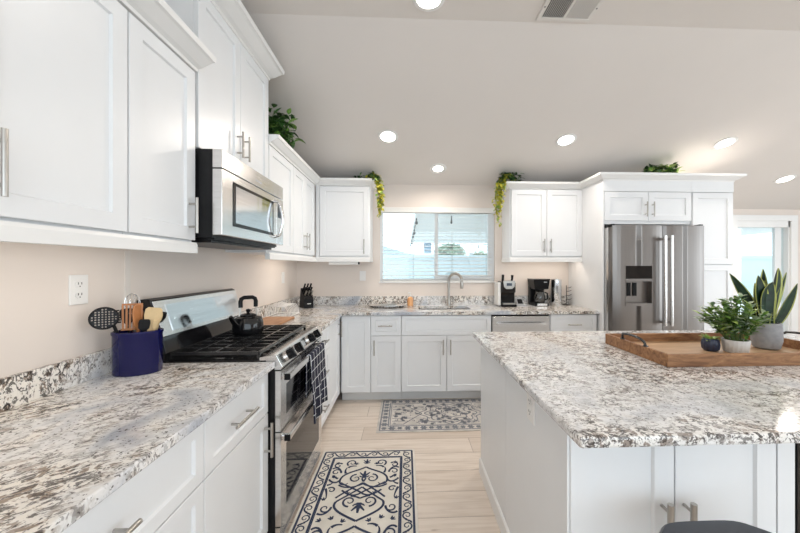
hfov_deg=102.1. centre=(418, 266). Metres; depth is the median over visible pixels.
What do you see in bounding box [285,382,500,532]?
floor
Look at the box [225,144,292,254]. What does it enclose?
upper cabinet
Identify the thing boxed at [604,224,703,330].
refrigerator
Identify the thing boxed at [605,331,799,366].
wooden tray
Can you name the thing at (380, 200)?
trailing vine
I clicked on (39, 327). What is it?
wall
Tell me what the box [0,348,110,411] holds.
backsplash
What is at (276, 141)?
crown molding
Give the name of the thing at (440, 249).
tree
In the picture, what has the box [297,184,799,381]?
wall
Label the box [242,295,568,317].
backsplash
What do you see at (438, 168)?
recessed light
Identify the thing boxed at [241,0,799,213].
ceiling
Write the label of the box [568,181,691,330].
tall cabinet
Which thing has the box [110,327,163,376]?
utensil crock
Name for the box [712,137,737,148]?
recessed light
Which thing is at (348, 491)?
rug
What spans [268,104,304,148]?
leafy plant
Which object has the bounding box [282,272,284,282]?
wall switch
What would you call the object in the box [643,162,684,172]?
leafy plant
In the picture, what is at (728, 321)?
potted plant
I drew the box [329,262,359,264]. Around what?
light
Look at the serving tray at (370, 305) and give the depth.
3.62 m
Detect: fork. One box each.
[116,308,132,332]
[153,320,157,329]
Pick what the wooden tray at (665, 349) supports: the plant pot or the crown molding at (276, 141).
the plant pot
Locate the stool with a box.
[659,520,770,532]
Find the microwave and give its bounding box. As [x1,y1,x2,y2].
[192,149,283,249]
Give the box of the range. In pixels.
[137,288,325,532]
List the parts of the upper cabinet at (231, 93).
door, handle, handle, door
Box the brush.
[138,319,149,331]
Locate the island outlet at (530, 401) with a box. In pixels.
[527,393,534,425]
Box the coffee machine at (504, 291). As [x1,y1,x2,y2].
[494,275,516,306]
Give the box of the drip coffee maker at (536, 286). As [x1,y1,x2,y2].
[527,278,549,305]
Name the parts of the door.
sash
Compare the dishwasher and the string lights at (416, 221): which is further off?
the string lights at (416, 221)
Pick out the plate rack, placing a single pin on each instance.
(284, 304)
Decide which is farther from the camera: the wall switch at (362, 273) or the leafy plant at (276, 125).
the wall switch at (362, 273)
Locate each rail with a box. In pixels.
[0,220,197,252]
[265,252,372,261]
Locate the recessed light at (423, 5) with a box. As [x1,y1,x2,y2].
[412,0,444,11]
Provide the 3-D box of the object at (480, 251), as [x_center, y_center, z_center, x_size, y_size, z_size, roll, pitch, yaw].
[3.098,0.295,16.153,1.408,2.265,1.336,0,0,-2]
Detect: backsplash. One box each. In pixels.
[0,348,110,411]
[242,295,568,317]
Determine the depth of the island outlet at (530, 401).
1.27 m
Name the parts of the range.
panel, knob, control panel, knob, oven door, handle, oven door, panel, knob, handle, knob, knob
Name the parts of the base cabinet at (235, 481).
door, drawer, handle, handle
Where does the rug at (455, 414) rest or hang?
on the floor
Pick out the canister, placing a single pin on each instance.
(556, 284)
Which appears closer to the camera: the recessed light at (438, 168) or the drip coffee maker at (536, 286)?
the recessed light at (438, 168)
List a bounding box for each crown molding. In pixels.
[117,0,216,71]
[210,0,284,80]
[268,134,376,191]
[499,172,746,192]
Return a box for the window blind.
[380,207,494,281]
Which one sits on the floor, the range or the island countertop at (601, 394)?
the range
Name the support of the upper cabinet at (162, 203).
attached to the wall at (39, 327)
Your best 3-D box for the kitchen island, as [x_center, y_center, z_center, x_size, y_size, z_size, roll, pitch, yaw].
[1.430,0.928,1.593,2.010,0.882,1.204,0,0,-2]
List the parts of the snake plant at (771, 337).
pot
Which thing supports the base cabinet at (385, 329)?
on the floor
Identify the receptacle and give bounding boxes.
[75,281,83,287]
[75,291,83,298]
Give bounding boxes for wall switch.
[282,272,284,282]
[360,271,365,280]
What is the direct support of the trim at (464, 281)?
attached to the wall at (326, 279)
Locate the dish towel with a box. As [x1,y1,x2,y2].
[305,342,327,423]
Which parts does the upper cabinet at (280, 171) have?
door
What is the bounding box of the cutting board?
[263,317,294,324]
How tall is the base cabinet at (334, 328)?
0.882 m
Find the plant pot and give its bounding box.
[699,334,720,351]
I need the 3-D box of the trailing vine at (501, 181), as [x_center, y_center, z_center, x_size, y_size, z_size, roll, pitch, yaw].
[0.979,-0.747,3.599,0.470,0.648,0.225,0,0,-23]
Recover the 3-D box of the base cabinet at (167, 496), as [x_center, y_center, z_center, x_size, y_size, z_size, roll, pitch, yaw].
[-0.977,0.928,0.729,0.667,0.882,0.617,0,0,-2]
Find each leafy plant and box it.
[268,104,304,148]
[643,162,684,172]
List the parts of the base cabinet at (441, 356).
door, drawer, door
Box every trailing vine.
[353,171,385,217]
[491,172,524,226]
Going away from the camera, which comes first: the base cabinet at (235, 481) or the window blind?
the base cabinet at (235, 481)
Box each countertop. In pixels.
[0,348,274,532]
[242,295,599,331]
[472,330,799,447]
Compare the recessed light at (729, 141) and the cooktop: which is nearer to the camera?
the cooktop
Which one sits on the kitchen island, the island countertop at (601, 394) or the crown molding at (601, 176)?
the island countertop at (601, 394)
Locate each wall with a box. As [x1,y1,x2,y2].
[0,242,296,377]
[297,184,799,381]
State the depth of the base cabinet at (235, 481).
1.29 m
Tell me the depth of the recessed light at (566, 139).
3.11 m
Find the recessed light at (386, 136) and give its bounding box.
[378,130,397,142]
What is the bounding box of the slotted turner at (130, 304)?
[121,303,142,332]
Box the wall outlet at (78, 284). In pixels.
[69,275,87,305]
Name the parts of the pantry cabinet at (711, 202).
door, door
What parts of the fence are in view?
post, post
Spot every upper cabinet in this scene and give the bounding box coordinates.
[0,0,126,233]
[122,12,198,241]
[164,0,267,177]
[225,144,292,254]
[291,166,314,256]
[316,186,372,257]
[501,189,581,261]
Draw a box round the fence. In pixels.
[383,254,771,301]
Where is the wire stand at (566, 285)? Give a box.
[562,285,570,304]
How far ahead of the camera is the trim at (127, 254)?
1.49 m
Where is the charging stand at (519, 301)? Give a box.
[515,298,525,305]
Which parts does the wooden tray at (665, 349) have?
handle, handle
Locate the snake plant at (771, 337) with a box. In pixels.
[729,268,797,349]
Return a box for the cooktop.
[164,329,303,362]
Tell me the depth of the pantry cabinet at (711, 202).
3.31 m
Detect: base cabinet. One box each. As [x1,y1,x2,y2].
[62,423,203,532]
[203,373,272,532]
[321,326,329,427]
[329,318,341,412]
[341,315,371,399]
[371,315,401,398]
[401,315,490,398]
[549,314,595,330]
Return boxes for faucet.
[442,272,462,304]
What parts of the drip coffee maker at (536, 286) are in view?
lid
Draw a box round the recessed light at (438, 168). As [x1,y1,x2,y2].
[429,163,446,173]
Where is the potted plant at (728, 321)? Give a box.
[693,292,776,352]
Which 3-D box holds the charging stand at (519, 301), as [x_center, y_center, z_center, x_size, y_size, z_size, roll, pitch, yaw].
[1.187,0.412,3.772,0.105,0.085,0.080,0,0,-2]
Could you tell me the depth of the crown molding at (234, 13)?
1.89 m
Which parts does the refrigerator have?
door, dispenser panel, handle, handle, door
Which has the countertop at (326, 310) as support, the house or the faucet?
the faucet
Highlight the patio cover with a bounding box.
[410,213,771,242]
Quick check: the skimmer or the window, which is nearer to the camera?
the skimmer
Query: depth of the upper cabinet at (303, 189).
3.09 m
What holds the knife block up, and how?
on the countertop at (326, 310)
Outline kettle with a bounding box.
[228,295,263,334]
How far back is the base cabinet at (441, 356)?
3.26 m
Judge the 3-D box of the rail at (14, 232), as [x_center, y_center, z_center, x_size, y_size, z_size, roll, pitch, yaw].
[-1.024,-0.086,0.897,0.034,0.050,1.217,0,0,-2]
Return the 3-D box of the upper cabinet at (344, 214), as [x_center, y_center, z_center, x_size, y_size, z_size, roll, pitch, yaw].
[-0.835,-0.491,3.652,0.586,0.780,0.348,0,0,-2]
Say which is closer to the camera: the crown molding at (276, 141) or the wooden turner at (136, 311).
the wooden turner at (136, 311)
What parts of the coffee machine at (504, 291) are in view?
water tank, plate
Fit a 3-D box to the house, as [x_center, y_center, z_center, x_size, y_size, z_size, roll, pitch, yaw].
[-3.130,-0.121,19.988,9.400,3.080,7.000,0,0,-2]
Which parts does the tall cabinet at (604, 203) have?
panel, door, door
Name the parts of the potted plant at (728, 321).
pot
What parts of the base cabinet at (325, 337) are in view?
drawer, drawer, drawer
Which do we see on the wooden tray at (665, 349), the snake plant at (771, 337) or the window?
the snake plant at (771, 337)
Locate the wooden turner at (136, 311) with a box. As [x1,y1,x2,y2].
[132,305,142,331]
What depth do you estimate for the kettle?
1.95 m
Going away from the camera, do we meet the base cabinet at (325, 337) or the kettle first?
the kettle
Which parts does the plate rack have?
frame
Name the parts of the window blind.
rail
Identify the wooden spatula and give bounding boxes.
[144,307,162,330]
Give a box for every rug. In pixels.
[288,449,418,532]
[376,398,480,432]
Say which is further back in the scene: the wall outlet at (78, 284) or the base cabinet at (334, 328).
the base cabinet at (334, 328)
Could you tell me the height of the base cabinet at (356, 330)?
0.882 m
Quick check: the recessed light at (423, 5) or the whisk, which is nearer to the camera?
the whisk
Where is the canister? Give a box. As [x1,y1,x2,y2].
[550,279,561,305]
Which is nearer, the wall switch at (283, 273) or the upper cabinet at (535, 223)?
the wall switch at (283, 273)
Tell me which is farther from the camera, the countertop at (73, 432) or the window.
the window
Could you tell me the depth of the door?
4.61 m
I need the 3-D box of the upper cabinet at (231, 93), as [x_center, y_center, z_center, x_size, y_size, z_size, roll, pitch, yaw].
[-1.187,-0.954,1.907,0.345,0.795,0.786,0,0,-2]
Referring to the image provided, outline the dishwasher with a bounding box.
[491,314,548,331]
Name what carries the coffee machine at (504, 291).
on the countertop at (326, 310)
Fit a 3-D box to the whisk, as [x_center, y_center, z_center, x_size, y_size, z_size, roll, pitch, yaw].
[-1.244,0.276,1.403,0.054,0.319,0.050,0,0,-2]
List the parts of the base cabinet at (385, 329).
handle, drawer, door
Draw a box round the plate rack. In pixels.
[263,302,298,317]
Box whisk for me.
[124,293,139,331]
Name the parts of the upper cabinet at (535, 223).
door, light rail, door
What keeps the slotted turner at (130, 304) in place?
in the utensil crock
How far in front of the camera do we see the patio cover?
7.69 m
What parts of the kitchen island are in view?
panel, baseboard, panel, door, handle, handle, door, filler panel, appliance panel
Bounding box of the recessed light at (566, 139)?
[555,133,576,146]
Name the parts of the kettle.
spout, handle, lid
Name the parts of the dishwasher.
handle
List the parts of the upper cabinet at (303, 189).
door, door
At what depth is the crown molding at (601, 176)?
3.26 m
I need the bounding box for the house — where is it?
[383,243,433,254]
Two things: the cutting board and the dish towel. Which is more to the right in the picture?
the dish towel
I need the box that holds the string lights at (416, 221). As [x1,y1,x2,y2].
[410,216,486,247]
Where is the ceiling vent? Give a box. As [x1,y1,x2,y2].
[536,0,604,21]
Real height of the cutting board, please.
0.019 m
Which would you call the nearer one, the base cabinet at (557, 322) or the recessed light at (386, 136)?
the recessed light at (386, 136)
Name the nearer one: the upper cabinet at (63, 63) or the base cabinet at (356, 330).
the upper cabinet at (63, 63)
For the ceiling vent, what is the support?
in the ceiling
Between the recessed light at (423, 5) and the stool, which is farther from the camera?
the recessed light at (423, 5)
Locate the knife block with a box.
[299,288,312,308]
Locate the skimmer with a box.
[88,307,119,332]
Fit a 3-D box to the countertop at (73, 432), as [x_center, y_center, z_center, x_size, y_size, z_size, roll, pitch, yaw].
[-0.994,0.419,0.971,0.659,0.132,1.122,0,0,-2]
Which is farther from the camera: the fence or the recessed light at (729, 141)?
the fence
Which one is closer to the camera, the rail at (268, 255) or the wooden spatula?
the wooden spatula
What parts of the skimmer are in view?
handle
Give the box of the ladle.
[160,312,166,322]
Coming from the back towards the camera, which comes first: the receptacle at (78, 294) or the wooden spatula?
the wooden spatula
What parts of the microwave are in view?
door, control panel, handle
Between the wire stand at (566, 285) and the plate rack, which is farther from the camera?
the wire stand at (566, 285)
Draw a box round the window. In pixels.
[380,213,493,281]
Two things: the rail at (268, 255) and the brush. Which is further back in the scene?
the rail at (268, 255)
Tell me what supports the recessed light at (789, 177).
in the ceiling
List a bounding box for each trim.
[124,251,130,328]
[379,281,495,282]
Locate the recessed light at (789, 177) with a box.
[774,175,796,182]
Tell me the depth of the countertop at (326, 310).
3.41 m
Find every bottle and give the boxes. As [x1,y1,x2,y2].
[407,292,412,305]
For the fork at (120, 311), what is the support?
in the utensil crock
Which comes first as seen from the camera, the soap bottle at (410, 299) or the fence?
the soap bottle at (410, 299)
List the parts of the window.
sash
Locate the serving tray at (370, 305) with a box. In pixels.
[368,304,406,307]
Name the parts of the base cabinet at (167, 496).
handle, drawer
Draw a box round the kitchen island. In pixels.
[479,345,799,532]
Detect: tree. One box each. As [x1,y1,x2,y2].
[432,243,466,254]
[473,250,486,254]
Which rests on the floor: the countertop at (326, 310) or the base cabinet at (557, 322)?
the base cabinet at (557, 322)
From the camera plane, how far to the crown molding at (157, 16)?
1.28 m
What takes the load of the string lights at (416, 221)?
hanging from the patio cover
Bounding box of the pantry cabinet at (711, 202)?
[690,182,733,329]
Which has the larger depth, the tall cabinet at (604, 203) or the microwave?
the tall cabinet at (604, 203)
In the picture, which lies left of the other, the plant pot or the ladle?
the ladle
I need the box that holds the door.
[732,215,797,334]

